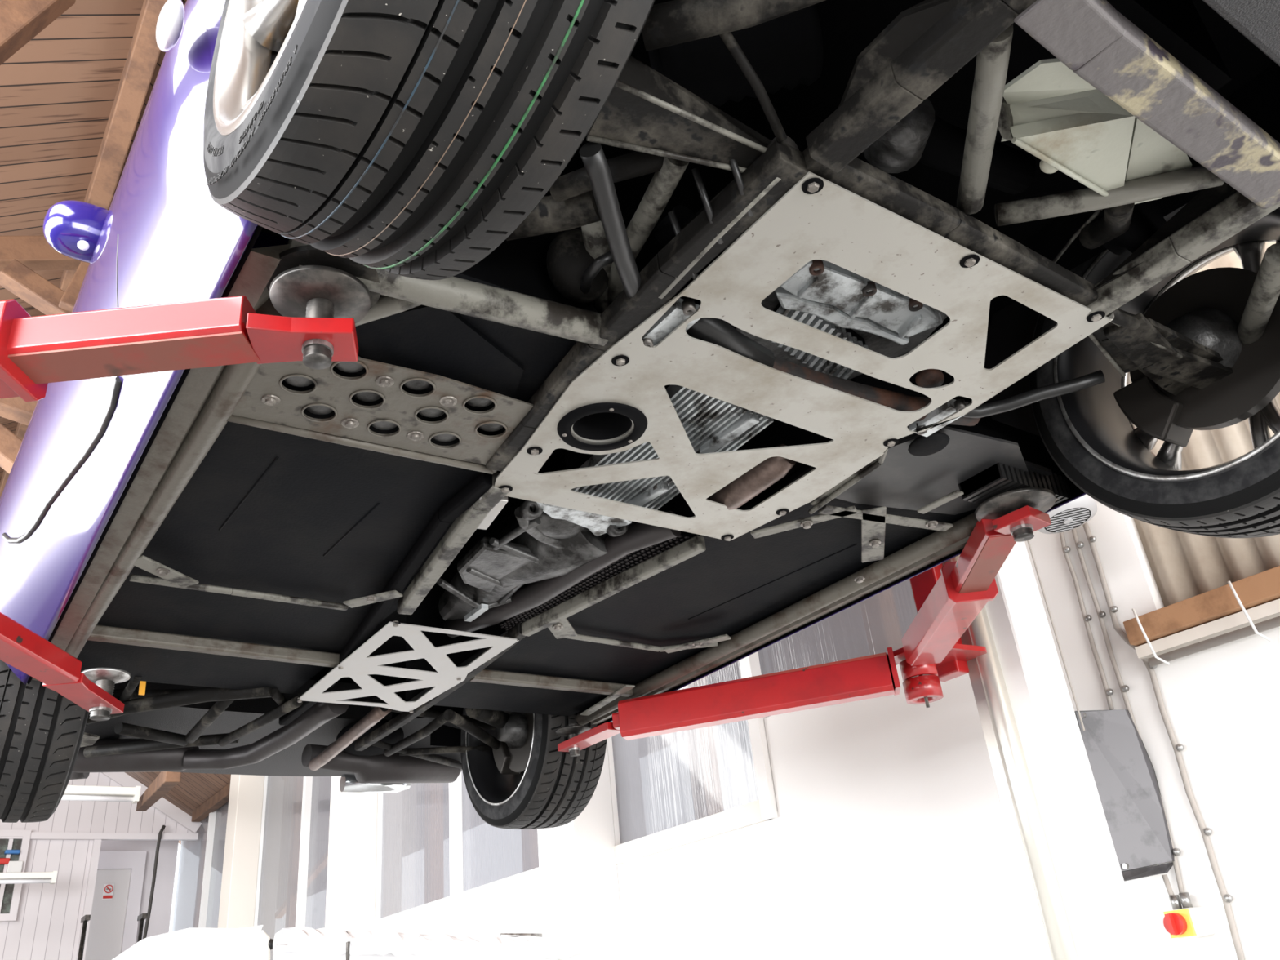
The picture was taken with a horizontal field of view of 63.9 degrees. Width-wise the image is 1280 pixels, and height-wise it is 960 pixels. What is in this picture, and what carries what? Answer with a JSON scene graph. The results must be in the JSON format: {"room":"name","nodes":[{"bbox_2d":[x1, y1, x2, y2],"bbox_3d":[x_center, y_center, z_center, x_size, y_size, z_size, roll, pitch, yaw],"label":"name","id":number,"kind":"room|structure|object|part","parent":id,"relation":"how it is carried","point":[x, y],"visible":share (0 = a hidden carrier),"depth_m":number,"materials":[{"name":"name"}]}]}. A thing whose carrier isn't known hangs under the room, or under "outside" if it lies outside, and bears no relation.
{"room":"auto repair garage","nodes":[
{"label":"auto repair garage","id":0,"kind":"room"},
{"bbox_2d":[0,857,9,864],"bbox_3d":[-6.809,4.077,10.959,0.120,0.060,0.080,13,-33,-33],"label":"tin","id":1,"kind":"object","parent":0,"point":[2,860],"visible":1,"depth_m":10.94,"materials":[{"name":"red metal"}]},
{"bbox_2d":[0,871,57,884],"bbox_3d":[-6.306,4.027,10.370,0.705,0.114,0.108,13,-33,-33],"label":"fluorescent light","id":2,"kind":"object","parent":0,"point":[23,877],"visible":1,"depth_m":10.40,"materials":[{"name":"white"}]},
{"bbox_2d":[0,0,143,481],"bbox_3d":[-4.407,-0.931,4.473,3.460,2.348,19.100,13,-33,-33],"label":"ceiling","id":3,"kind":"structure","parent":0,"point":[58,91],"depth_m":5.05,"materials":[{"name":"brown wood"}]},
{"bbox_2d":[0,422,22,473],"bbox_3d":[-2.741,-0.142,4.412,0.226,0.201,0.110,13,-33,-33],"label":"roof beam","id":4,"kind":"structure","parent":3,"relation":"attached to","point":[10,443],"depth_m":4.38,"materials":[{"name":"brown wood"}]},
{"bbox_2d":[0,396,37,425],"bbox_3d":[-2.768,-0.340,4.510,0.277,0.150,0.110,13,-33,-33],"label":"roof beam","id":5,"kind":"structure","parent":3,"relation":"attached to","point":[15,409],"depth_m":4.48,"materials":[{"name":"brown wood"}]},
{"bbox_2d":[0,0,75,65],"bbox_3d":[-2.156,-1.620,3.579,0.284,0.515,0.110,13,-33,-33],"label":"roof beam","id":6,"kind":"structure","parent":3,"relation":"attached to","point":[20,20],"depth_m":3.53,"materials":[{"name":"brown wood"}]},
{"bbox_2d":[0,235,80,271],"bbox_3d":[-3.074,-1.144,5.178,0.712,0.412,0.100,13,-33,-33],"label":"roof beam","id":7,"kind":"structure","parent":3,"relation":"attached to","point":[34,252],"depth_m":5.15,"materials":[{"name":"brown wood"}]},
{"bbox_2d":[0,259,70,315],"bbox_3d":[-2.934,-0.901,5.072,0.426,0.282,0.110,13,-33,-33],"label":"roof beam","id":8,"kind":"structure","parent":7,"relation":"attached to","point":[16,277],"depth_m":5.01,"materials":[{"name":"brown wood"}]},
{"bbox_2d":[57,261,89,312],"bbox_3d":[-2.799,-0.967,5.150,0.175,0.356,0.110,13,-33,-33],"label":"roof beam","id":9,"kind":"structure","parent":7,"relation":"attached to","point":[68,300],"depth_m":5.06,"materials":[{"name":"brown wood"}]},
{"bbox_2d":[0,0,167,497],"bbox_3d":[-2.783,-1.713,5.402,0.110,0.260,17.300,13,-33,-33],"label":"roof beam","id":10,"kind":"structure","parent":3,"relation":"attached to","point":[144,53],"depth_m":5.04,"materials":[{"name":"brown wood"}]},
{"bbox_2d":[0,772,196,959],"bbox_3d":[-7.457,4.662,10.266,5.500,4.819,0.100,13,-33,-33],"label":"wall","id":11,"kind":"structure","parent":0,"point":[47,924],"depth_m":11.27,"materials":[{"name":"white wood"}]},
{"bbox_2d":[0,839,22,913],"bbox_3d":[-6.861,4.212,10.920,0.369,0.777,0.020,13,-33,-33],"label":"window","id":12,"kind":"structure","parent":11,"relation":"in","point":[8,891],"depth_m":10.98,"materials":[{"name":"glass"}]},
{"bbox_2d":[0,829,31,921],"bbox_3d":[-6.849,4.204,10.906,0.509,0.917,0.080,13,-33,-33],"label":"trim","id":13,"kind":"structure","parent":11,"relation":"attached to","point":[11,916],"depth_m":11.02,"materials":[{"name":"white paint"}]},
{"bbox_2d":[4,849,20,854],"bbox_3d":[-6.760,4.007,11.040,0.140,0.040,0.080,13,-33,-33],"label":"tin","id":14,"kind":"object","parent":13,"relation":"on","point":[6,851],"visible":1,"depth_m":11.01,"materials":[{"name":"blue metal"}]},
{"bbox_2d":[5,861,22,872],"bbox_3d":[-6.707,4.152,10.995,0.140,0.120,0.080,13,-33,-33],"label":"tin","id":15,"kind":"object","parent":13,"relation":"on","point":[12,866],"visible":0.77,"depth_m":10.96,"materials":[{"name":"white metal"}]},
{"bbox_2d":[75,839,101,959],"bbox_3d":[-5.967,5.573,10.798,0.074,3.418,0.050,13,-33,-33],"label":"trim","id":16,"kind":"structure","parent":11,"relation":"attached to","point":[88,902],"depth_m":11.34,"materials":[{"name":"white paint"}]},
{"bbox_2d":[0,831,198,840],"bbox_3d":[-7.507,3.704,10.687,5.500,0.070,0.070,13,-33,-33],"label":"trim","id":17,"kind":"structure","parent":11,"relation":"attached to","point":[34,835],"depth_m":11.62,"materials":[{"name":"white paint"}]},
{"bbox_2d":[101,772,201,833],"bbox_3d":[-6.212,3.354,11.934,2.234,1.441,0.040,13,-33,-33],"label":"trim","id":18,"kind":"structure","parent":11,"relation":"attached to","point":[122,779],"depth_m":12.09,"materials":[{"name":"white paint"}]},
{"bbox_2d":[142,825,165,938],"bbox_3d":[-5.506,4.732,11.579,0.109,1.609,0.036,13,-33,-33],"label":"cable","id":19,"kind":"object","parent":11,"relation":"hanging from","point":[162,829],"visible":0.84,"depth_m":11.65,"materials":[{"name":"grey plastic"}]},
{"bbox_2d":[100,840,178,943],"bbox_3d":[-6.223,5.813,11.838,1.333,4.000,0.100,13,-33,-33],"label":"door frame","id":20,"kind":"structure","parent":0,"point":[161,910],"depth_m":12.54,"materials":[{"name":"white paint"}]},
{"bbox_2d":[84,868,131,959],"bbox_3d":[-6.276,6.086,11.523,0.632,3.236,0.050,13,-33,-33],"label":"door","id":21,"kind":"structure","parent":20,"relation":"in","point":[107,922],"depth_m":12.07,"materials":[{"name":"white paint"}]},
{"bbox_2d":[102,884,114,899],"bbox_3d":[-6.310,4.888,12.169,0.110,0.175,0.016,13,-33,-33],"label":"no smoking sign","id":22,"kind":"object","parent":21,"relation":"attached to","point":[108,891],"visible":1,"depth_m":12.17,"materials":[{"name":"white"}]},
{"bbox_2d":[97,850,146,869],"bbox_3d":[-6.434,4.562,12.299,0.922,0.200,0.080,13,-33,-33],"label":"trim","id":23,"kind":"structure","parent":20,"relation":"attached to","point":[108,860],"depth_m":12.38,"materials":[{"name":"white paint"}]},
{"bbox_2d":[120,868,144,953],"bbox_3d":[-5.952,6.155,11.721,0.140,3.236,0.080,13,-33,-33],"label":"trim","id":24,"kind":"structure","parent":20,"relation":"attached to","point":[134,900],"depth_m":12.23,"materials":[{"name":"white paint"}]},
{"bbox_2d":[108,0,231,844],"bbox_3d":[-1.795,-0.455,6.285,2.960,2.016,19.100,13,-33,-33],"label":"ceiling","id":25,"kind":"structure","parent":0,"point":[193,790],"depth_m":11.70,"materials":[{"name":"brown wood"}]},
{"bbox_2d":[136,771,181,811],"bbox_3d":[-4.360,2.808,9.202,0.100,0.862,4.861,8,-31,-26],"label":"roof beam","id":26,"kind":"structure","parent":25,"relation":"attached to","point":[165,781],"depth_m":8.17,"materials":[{"name":"brown wood"}]},
{"bbox_2d":[61,785,141,804],"bbox_3d":[-5.293,3.003,9.819,0.905,0.142,0.135,13,-33,-33],"label":"fluorescent light","id":27,"kind":"object","parent":26,"relation":"attached to","point":[73,793],"visible":0.64,"depth_m":9.86,"materials":[{"name":"white plastic"}]},
{"bbox_2d":[253,501,1279,959],"bbox_3d":[-0.425,2.203,5.773,0.200,3.700,18.500,13,-33,-33],"label":"wall","id":28,"kind":"structure","parent":0,"point":[889,838],"depth_m":3.66,"materials":[{"name":"white paint"}]},
{"bbox_2d":[171,801,228,932],"bbox_3d":[-4.777,4.721,11.343,0.015,2.400,3.170,13,-33,-33],"label":"window","id":29,"kind":"structure","parent":28,"relation":"in","point":[192,854],"depth_m":11.90,"materials":[{"name":"grey glass"}]},
{"bbox_2d":[198,810,216,928],"bbox_3d":[-4.821,4.781,11.320,0.060,2.320,0.070,13,-33,-33],"label":"trim","id":30,"kind":"structure","parent":28,"relation":"attached to","point":[211,821],"depth_m":11.50,"materials":[{"name":"white paint"}]},
{"bbox_2d":[191,782,230,822],"bbox_3d":[-2.930,2.235,9.277,0.100,0.120,8.300,13,-33,-33],"label":"roof beam","id":31,"kind":"structure","parent":28,"relation":"attached to","point":[221,797],"depth_m":11.59,"materials":[{"name":"brown wood"}]},
{"bbox_2d":[217,774,264,928],"bbox_3d":[-3.848,4.594,9.682,0.250,3.720,0.330,13,-33,-33],"label":"pillar","id":32,"kind":"structure","parent":28,"relation":"attached to","point":[242,837],"depth_m":10.04,"materials":[{"name":"beige paint"}]},
{"bbox_2d":[257,775,331,959],"bbox_3d":[-2.950,3.190,9.127,0.015,2.080,2.670,13,-33,-33],"label":"window","id":33,"kind":"structure","parent":28,"relation":"in","point":[277,899],"depth_m":9.41,"materials":[{"name":"grey glass"}]},
{"bbox_2d":[295,776,312,927],"bbox_3d":[-2.967,3.229,9.069,0.060,2.000,0.070,13,-33,-33],"label":"trim","id":34,"kind":"structure","parent":28,"relation":"attached to","point":[308,780],"depth_m":9.01,"materials":[{"name":"white paint"}]},
{"bbox_2d":[324,776,377,929],"bbox_3d":[-2.140,3.305,7.558,0.250,3.720,0.360,13,-33,-33],"label":"window","id":35,"kind":"structure","parent":28,"relation":"attached to","point":[350,900],"depth_m":7.66,"materials":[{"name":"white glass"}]},
{"bbox_2d":[448,772,462,897],"bbox_3d":[-1.259,1.858,6.973,0.060,1.830,0.070,13,-33,-33],"label":"trim","id":36,"kind":"structure","parent":28,"relation":"attached to","point":[455,838],"depth_m":6.70,"materials":[{"name":"white paint"}]},
{"bbox_2d":[380,769,538,918],"bbox_3d":[-1.188,1.778,6.965,0.015,1.910,2.820,13,-33,-33],"label":"window","id":37,"kind":"structure","parent":28,"relation":"in","point":[415,857],"depth_m":7.04,"materials":[{"name":"grey"}]},
{"bbox_2d":[537,741,622,959],"bbox_3d":[-0.327,1.937,5.304,0.250,3.720,0.360,13,-33,-33],"label":"pillar","id":38,"kind":"structure","parent":28,"relation":"attached to","point":[580,897],"depth_m":5.15,"materials":[{"name":"white paint"}]},
{"bbox_2d":[613,800,771,864],"bbox_3d":[0.228,1.660,4.811,0.042,0.090,1.200,13,-33,-33],"label":"trim","id":39,"kind":"structure","parent":28,"relation":"attached to","point":[748,814],"depth_m":4.77,"materials":[{"name":"beige paint"}]},
{"bbox_2d":[738,651,777,820],"bbox_3d":[0.473,0.594,4.804,0.060,1.920,0.070,13,-33,-33],"label":"trim","id":40,"kind":"structure","parent":28,"relation":"attached to","point":[749,666],"depth_m":4.46,"materials":[{"name":"white paint"}]},
{"bbox_2d":[610,578,917,844],"bbox_3d":[0.541,0.516,4.799,0.015,2.000,2.550,13,-33,-33],"label":"window","id":41,"kind":"structure","parent":28,"relation":"in","point":[665,781],"depth_m":4.77,"materials":[{"name":"grey"}]},
{"bbox_2d":[1059,532,1114,710],"bbox_3d":[1.451,0.432,3.349,0.026,0.637,0.041,13,-33,-33],"label":"cable","id":42,"kind":"object","parent":28,"relation":"attached to","point":[1086,618],"visible":0.98,"depth_m":3.33,"materials":[{"name":"grey plastic"}]},
{"bbox_2d":[1074,709,1174,881],"bbox_3d":[1.452,0.924,3.064,0.198,0.500,0.068,-5,-27,-2],"label":"electrical control box","id":43,"kind":"object","parent":28,"relation":"attached to","point":[1123,771],"visible":0.92,"depth_m":3.04,"materials":[{"name":"grey metal"}]},
{"bbox_3d":[1.467,1.138,2.974,0.178,0.036,0.034,-6,-27,0],"label":"panel","id":44,"kind":"part","parent":43,"relation":"part of","materials":[{"name":"grey metal"}]},
{"bbox_2d":[1071,528,1184,902],"bbox_3d":[1.503,0.670,3.185,0.026,1.202,0.056,13,-33,-33],"label":"cable","id":45,"kind":"object","parent":28,"relation":"attached to","point":[1124,689],"visible":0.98,"depth_m":3.25,"materials":[{"name":"grey plastic"}]},
{"bbox_2d":[1082,522,1244,959],"bbox_3d":[1.561,0.726,3.079,0.028,1.350,0.098,13,-33,-33],"label":"cable","id":46,"kind":"object","parent":28,"relation":"attached to","point":[1227,898],"visible":0.95,"depth_m":3.01,"materials":[{"name":"grey plastic"}]},
{"bbox_2d":[1163,892,1214,939],"bbox_3d":[1.519,1.218,2.867,0.140,0.116,0.079,13,-33,-33],"label":"switch","id":47,"kind":"object","parent":28,"relation":"attached to","point":[1187,922],"visible":1,"depth_m":2.84,"materials":[{"name":"yellow"}]},
{"bbox_2d":[1161,874,1173,895],"bbox_3d":[1.519,1.174,2.940,0.015,0.080,0.021,13,-33,-33],"label":"cable","id":48,"kind":"object","parent":47,"relation":"attached to","point":[1165,877],"visible":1,"depth_m":2.94,"materials":[{"name":"grey plastic"}]},
{"bbox_3d":[1.482,1.230,2.841,0.020,0.056,0.056,13,-33,-33],"label":"knob","id":49,"kind":"part","parent":47,"relation":"part of","materials":[{"name":"red plastic"}]},
{"bbox_3d":[1.500,1.232,2.848,0.012,0.068,0.068,13,-33,-33],"label":"yellow plate","id":50,"kind":"part","parent":47,"relation":"part of","materials":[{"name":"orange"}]},
{"bbox_2d":[1123,565,1279,665],"bbox_3d":[3.100,-0.662,1.214,0.139,0.208,5.533,13,-33,-33],"label":"wooden beam","id":51,"kind":"structure","parent":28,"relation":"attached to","point":[1254,599],"depth_m":2.98,"materials":[{"name":"beige paint"}]},
{"bbox_2d":[1147,616,1279,666],"bbox_3d":[3.111,-0.604,1.167,0.026,0.065,5.503,13,-33,-33],"label":"bar","id":52,"kind":"object","parent":51,"relation":"attached to","point":[1273,623],"visible":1,"depth_m":2.96,"materials":[{"name":"grey metal"}]},
{"bbox_2d":[1133,241,1279,607],"bbox_3d":[3.108,-1.348,1.585,0.048,1.450,5.562,13,-33,-33],"label":"corrugated roof","id":53,"kind":"structure","parent":28,"relation":"in","point":[1184,566],"depth_m":3.14,"materials":[{"name":"white metal"}]},
{"bbox_3d":[-2.664,3.392,3.464,5.900,0.100,18.800,13,-33,-33],"label":"floor","id":54,"kind":"structure","parent":0,"visible":0},
{"bbox_2d":[77,915,90,959],"bbox_3d":[-5.679,5.695,10.148,0.090,2.553,0.452,7,-30,-24],"label":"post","id":55,"kind":"object","parent":54,"relation":"on","point":[86,918],"visible":1,"depth_m":10.62,"materials":[{"name":"black metal"}]},
{"bbox_3d":[-5.641,5.657,10.058,0.090,2.530,0.240,13,-33,-33],"label":"leg","id":56,"kind":"part","parent":55,"relation":"part of","materials":[{"name":"metal"}]},
{"bbox_2d":[137,913,147,942],"bbox_3d":[-5.230,5.802,10.444,0.090,2.551,0.452,7,-30,-24],"label":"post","id":57,"kind":"object","parent":54,"relation":"on","point":[141,917],"visible":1,"depth_m":10.94,"materials":[{"name":"black metal"}]},
{"bbox_3d":[-5.192,5.765,10.354,0.090,2.528,0.240,13,-33,-33],"label":"leg","id":58,"kind":"part","parent":57,"relation":"part of","materials":[{"name":"metal"}]},
{"bbox_2d":[111,924,275,959],"bbox_3d":[-2.386,2.476,5.290,0.682,0.354,1.325,13,-33,-33],"label":"car","id":59,"kind":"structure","parent":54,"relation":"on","point":[252,943],"depth_m":4.96,"materials":[{"name":"white"}]},
{"bbox_3d":[-1.815,2.302,4.950,0.082,0.241,0.044,13,-33,-33],"label":"frame","id":60,"kind":"part","parent":59,"relation":"part of","materials":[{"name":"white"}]},
{"bbox_2d":[272,926,646,959],"bbox_3d":[-0.671,2.750,4.851,2.090,1.289,0.714,0,-28,-12],"label":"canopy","id":61,"kind":"object","parent":54,"relation":"on","point":[304,943],"visible":0.84,"depth_m":4.81,"materials":[{"name":"white"}]},
{"bbox_2d":[893,540,1146,959],"bbox_3d":[1.004,0.738,2.929,0.551,3.400,0.224,2,-28,-15],"label":"lift column","id":62,"kind":"structure","parent":54,"relation":"on","point":[1079,907],"depth_m":2.85,"materials":[{"name":"white metal"}]},
{"bbox_2d":[555,646,943,756],"bbox_3d":[0.275,0.678,3.057,1.202,0.133,0.221,-15,-29,16],"label":"lift arm","id":63,"kind":"object","parent":62,"relation":"attached to","point":[872,676],"visible":1,"depth_m":2.96,"materials":[{"name":"red paint"}]},
{"bbox_3d":[-0.154,0.801,3.187,0.068,0.023,0.278,14,-34,-34],"label":"plate","id":64,"kind":"part","parent":63,"relation":"part of","materials":[{"name":"red paint"}]},
{"bbox_3d":[0.857,0.510,2.987,0.270,0.015,0.187,13,-33,-33],"label":"hinge plate","id":65,"kind":"part","parent":62,"relation":"part of","materials":[{"name":"red paint"}]},
{"bbox_2d":[899,487,1055,707],"bbox_3d":[0.795,0.328,2.490,0.160,0.181,1.125,-6,-27,0],"label":"lift arm","id":66,"kind":"object","parent":62,"relation":"attached to","point":[965,585],"visible":0.98,"depth_m":2.34,"materials":[{"name":"red paint"}]},
{"bbox_2d":[0,0,1279,829],"bbox_3d":[-0.328,0.014,2.384,2.083,1.030,4.704,13,-33,-33],"label":"sports car","id":67,"kind":"object","parent":66,"relation":"on","point":[693,335],"visible":0.98,"depth_m":1.62,"materials":[{"name":"purple paint"}]},
{"bbox_2d":[0,611,131,720],"bbox_3d":[-1.270,0.264,1.949,0.140,0.111,1.161,-6,-27,-1],"label":"lift arm","id":68,"kind":"object","parent":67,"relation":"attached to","point":[21,648],"visible":1,"depth_m":2.19,"materials":[{"name":"red paint"}]},
{"bbox_3d":[-1.260,0.490,2.336,0.082,0.023,0.248,-4,-27,-5],"label":"plate","id":69,"kind":"part","parent":68,"relation":"part of","materials":[{"name":"red paint"}]},
{"bbox_2d":[43,200,108,262],"bbox_3d":[-0.913,-0.402,1.729,0.168,0.111,0.097,13,-33,-33],"label":"mirror","id":70,"kind":"object","parent":67,"relation":"attached to","point":[72,228],"depth_m":1.68,"materials":[{"name":"purple paint"}]},
{"bbox_2d":[0,265,371,401],"bbox_3d":[-0.750,-0.154,1.264,0.832,0.100,0.130,-6,-27,-1],"label":"lift arm","id":71,"kind":"object","parent":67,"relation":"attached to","point":[320,306],"visible":1,"depth_m":1.23,"materials":[{"name":"red paint"}]},
{"bbox_3d":[-0.412,-0.172,1.260,0.123,0.023,0.076,-1,-28,-10],"label":"plate","id":72,"kind":"part","parent":71,"relation":"part of","materials":[{"name":"red paint"}]},
{"bbox_3d":[-0.379,-0.108,1.588,0.452,0.003,0.232,13,-33,-33],"label":"perforated plate","id":73,"kind":"part","parent":67,"relation":"part of","materials":[{"name":"grey metal"}]},
{"bbox_3d":[-0.655,0.357,2.441,0.067,0.036,1.635,10,-31,-27],"label":"rail","id":74,"kind":"part","parent":67,"relation":"part of","materials":[{"name":"black"}]},
{"bbox_3d":[-0.600,0.625,2.964,0.049,0.030,1.186,12,-33,-31],"label":"rail","id":75,"kind":"part","parent":67,"relation":"part of","materials":[{"name":"metal"}]},
{"bbox_3d":[-0.392,0.145,2.072,0.043,0.034,0.637,9,-31,-26],"label":"rail","id":76,"kind":"part","parent":67,"relation":"part of","materials":[{"name":"grey metal"}]},
{"bbox_2d":[498,484,512,491],"bbox_3d":[-0.240,0.016,1.825,0.026,0.001,0.026,13,-33,-33],"label":"washer","id":77,"kind":"object","parent":67,"relation":"in","point":[501,487],"depth_m":1.82,"materials":[{"name":"black"}]},
{"bbox_2d":[526,446,542,454],"bbox_3d":[-0.176,-0.049,1.714,0.026,0.001,0.026,13,-33,-33],"label":"washer","id":78,"kind":"object","parent":67,"relation":"in","point":[530,450],"depth_m":1.71,"materials":[{"name":"black"}]},
{"bbox_3d":[-0.078,0.250,2.343,0.028,0.034,0.602,20,-37,-40],"label":"rail","id":79,"kind":"part","parent":67,"relation":"part of","materials":[{"name":"grey metal"}]},
{"bbox_2d":[611,355,629,365],"bbox_3d":[-0.029,-0.175,1.502,0.026,0.001,0.026,13,-33,-33],"label":"washer","id":80,"kind":"object","parent":67,"relation":"in","point":[616,360],"depth_m":1.50,"materials":[{"name":"black"}]},
{"bbox_3d":[-0.040,-0.206,1.484,0.068,0.034,0.803,12,-32,-31],"label":"rail","id":81,"kind":"part","parent":67,"relation":"part of","materials":[{"name":"metal"}]},
{"bbox_3d":[0.076,-0.319,1.352,0.035,0.068,0.323,10,-31,-28],"label":"rail panel","id":82,"kind":"part","parent":67,"relation":"part of","materials":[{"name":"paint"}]},
{"bbox_2d":[720,534,733,540],"bbox_3d":[0.180,0.118,2.107,0.026,0.001,0.026,13,-33,-33],"label":"washer","id":83,"kind":"object","parent":67,"relation":"in","point":[725,537],"depth_m":2.10,"materials":[{"name":"black"}]},
{"bbox_3d":[0.127,-0.440,1.139,0.016,0.051,0.151,-20,-30,25],"label":"bracket rod","id":84,"kind":"part","parent":67,"relation":"part of","materials":[{"name":"paint"}]},
{"bbox_2d":[775,508,789,515],"bbox_3d":[0.281,0.063,2.022,0.026,0.001,0.026,13,-33,-33],"label":"washer","id":85,"kind":"object","parent":67,"relation":"in","point":[778,511],"depth_m":2.02,"materials":[{"name":"black"}]},
{"bbox_2d":[801,177,823,194],"bbox_3d":[0.205,-0.348,1.216,0.026,0.001,0.026,13,-33,-33],"label":"washer","id":86,"kind":"object","parent":67,"relation":"in","point":[809,185],"depth_m":1.21,"materials":[{"name":"black"}]},
{"bbox_3d":[0.392,0.017,1.978,0.010,0.012,0.215,9,-31,-27],"label":"frame","id":87,"kind":"part","parent":67,"relation":"part of","materials":[{"name":"grey metal"}]},
{"bbox_3d":[0.443,-0.045,1.870,0.010,0.012,0.051,-6,-27,0],"label":"frame","id":88,"kind":"part","parent":67,"relation":"part of","materials":[{"name":"grey metal"}]},
{"bbox_2d":[883,438,897,446],"bbox_3d":[0.442,-0.066,1.808,0.026,0.001,0.026,13,-33,-33],"label":"bolt","id":89,"kind":"object","parent":67,"relation":"in","point":[886,442],"depth_m":1.80,"materials":[{"name":"black"}]},
{"bbox_3d":[0.302,-0.442,1.097,0.052,0.036,0.297,15,-34,-35],"label":"rail","id":90,"kind":"part","parent":67,"relation":"part of","materials":[{"name":"metal"}]},
{"bbox_3d":[0.623,-0.002,2.062,0.444,0.006,0.319,13,-33,-33],"label":"panel","id":91,"kind":"part","parent":67,"relation":"part of","materials":[{"name":"grey metal"}]},
{"bbox_3d":[0.438,-0.324,1.363,0.584,0.030,0.043,13,-33,-33],"label":"cross rail","id":92,"kind":"part","parent":67,"relation":"part of","materials":[{"name":"metal"}]},
{"bbox_2d":[960,254,979,267],"bbox_3d":[0.441,-0.293,1.372,0.026,0.001,0.026,13,-33,-33],"label":"washer","id":93,"kind":"object","parent":67,"relation":"in","point":[966,260],"depth_m":1.37,"materials":[{"name":"black"}]},
{"bbox_2d":[1086,311,1105,322],"bbox_3d":[0.675,-0.242,1.518,0.026,0.001,0.026,13,-33,-33],"label":"washer","id":94,"kind":"object","parent":67,"relation":"in","point":[1091,316],"depth_m":1.51,"materials":[{"name":"black"}]},
{"bbox_3d":[0.766,-0.332,1.403,0.047,0.036,0.346,13,-33,-33],"label":"rail","id":95,"kind":"part","parent":67,"relation":"part of","materials":[{"name":"grey metal"}]},
{"bbox_3d":[0.770,0.086,2.069,0.084,0.023,0.082,18,-36,-38],"label":"plate","id":96,"kind":"part","parent":66,"relation":"part of","materials":[{"name":"red paint"}]},
{"bbox_3d":[1.026,0.752,2.959,0.030,3.400,0.045,13,-33,-33],"label":"guide rail","id":97,"kind":"part","parent":62,"relation":"part of","materials":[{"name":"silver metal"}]},
{"bbox_3d":[1.158,0.733,2.950,0.190,3.400,0.130,13,-33,-33],"label":"post","id":98,"kind":"part","parent":62,"relation":"part of","materials":[{"name":"white metal"}]},
{"bbox_2d":[1037,493,1097,533],"bbox_3d":[1.309,-0.042,3.306,0.200,0.415,0.223,13,-33,-33],"label":"motor","id":99,"kind":"object","parent":62,"relation":"attached to","point":[1075,513],"visible":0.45,"depth_m":3.19,"materials":[{"name":"grey"}]},
{"bbox_2d":[1044,507,1090,532],"bbox_3d":[1.335,0.122,3.206,0.140,0.028,0.140,13,-33,-33],"label":"fan grille","id":100,"kind":"object","parent":99,"relation":"attached to","point":[1062,519],"depth_m":3.20,"materials":[{"name":"grey"}]}
]}

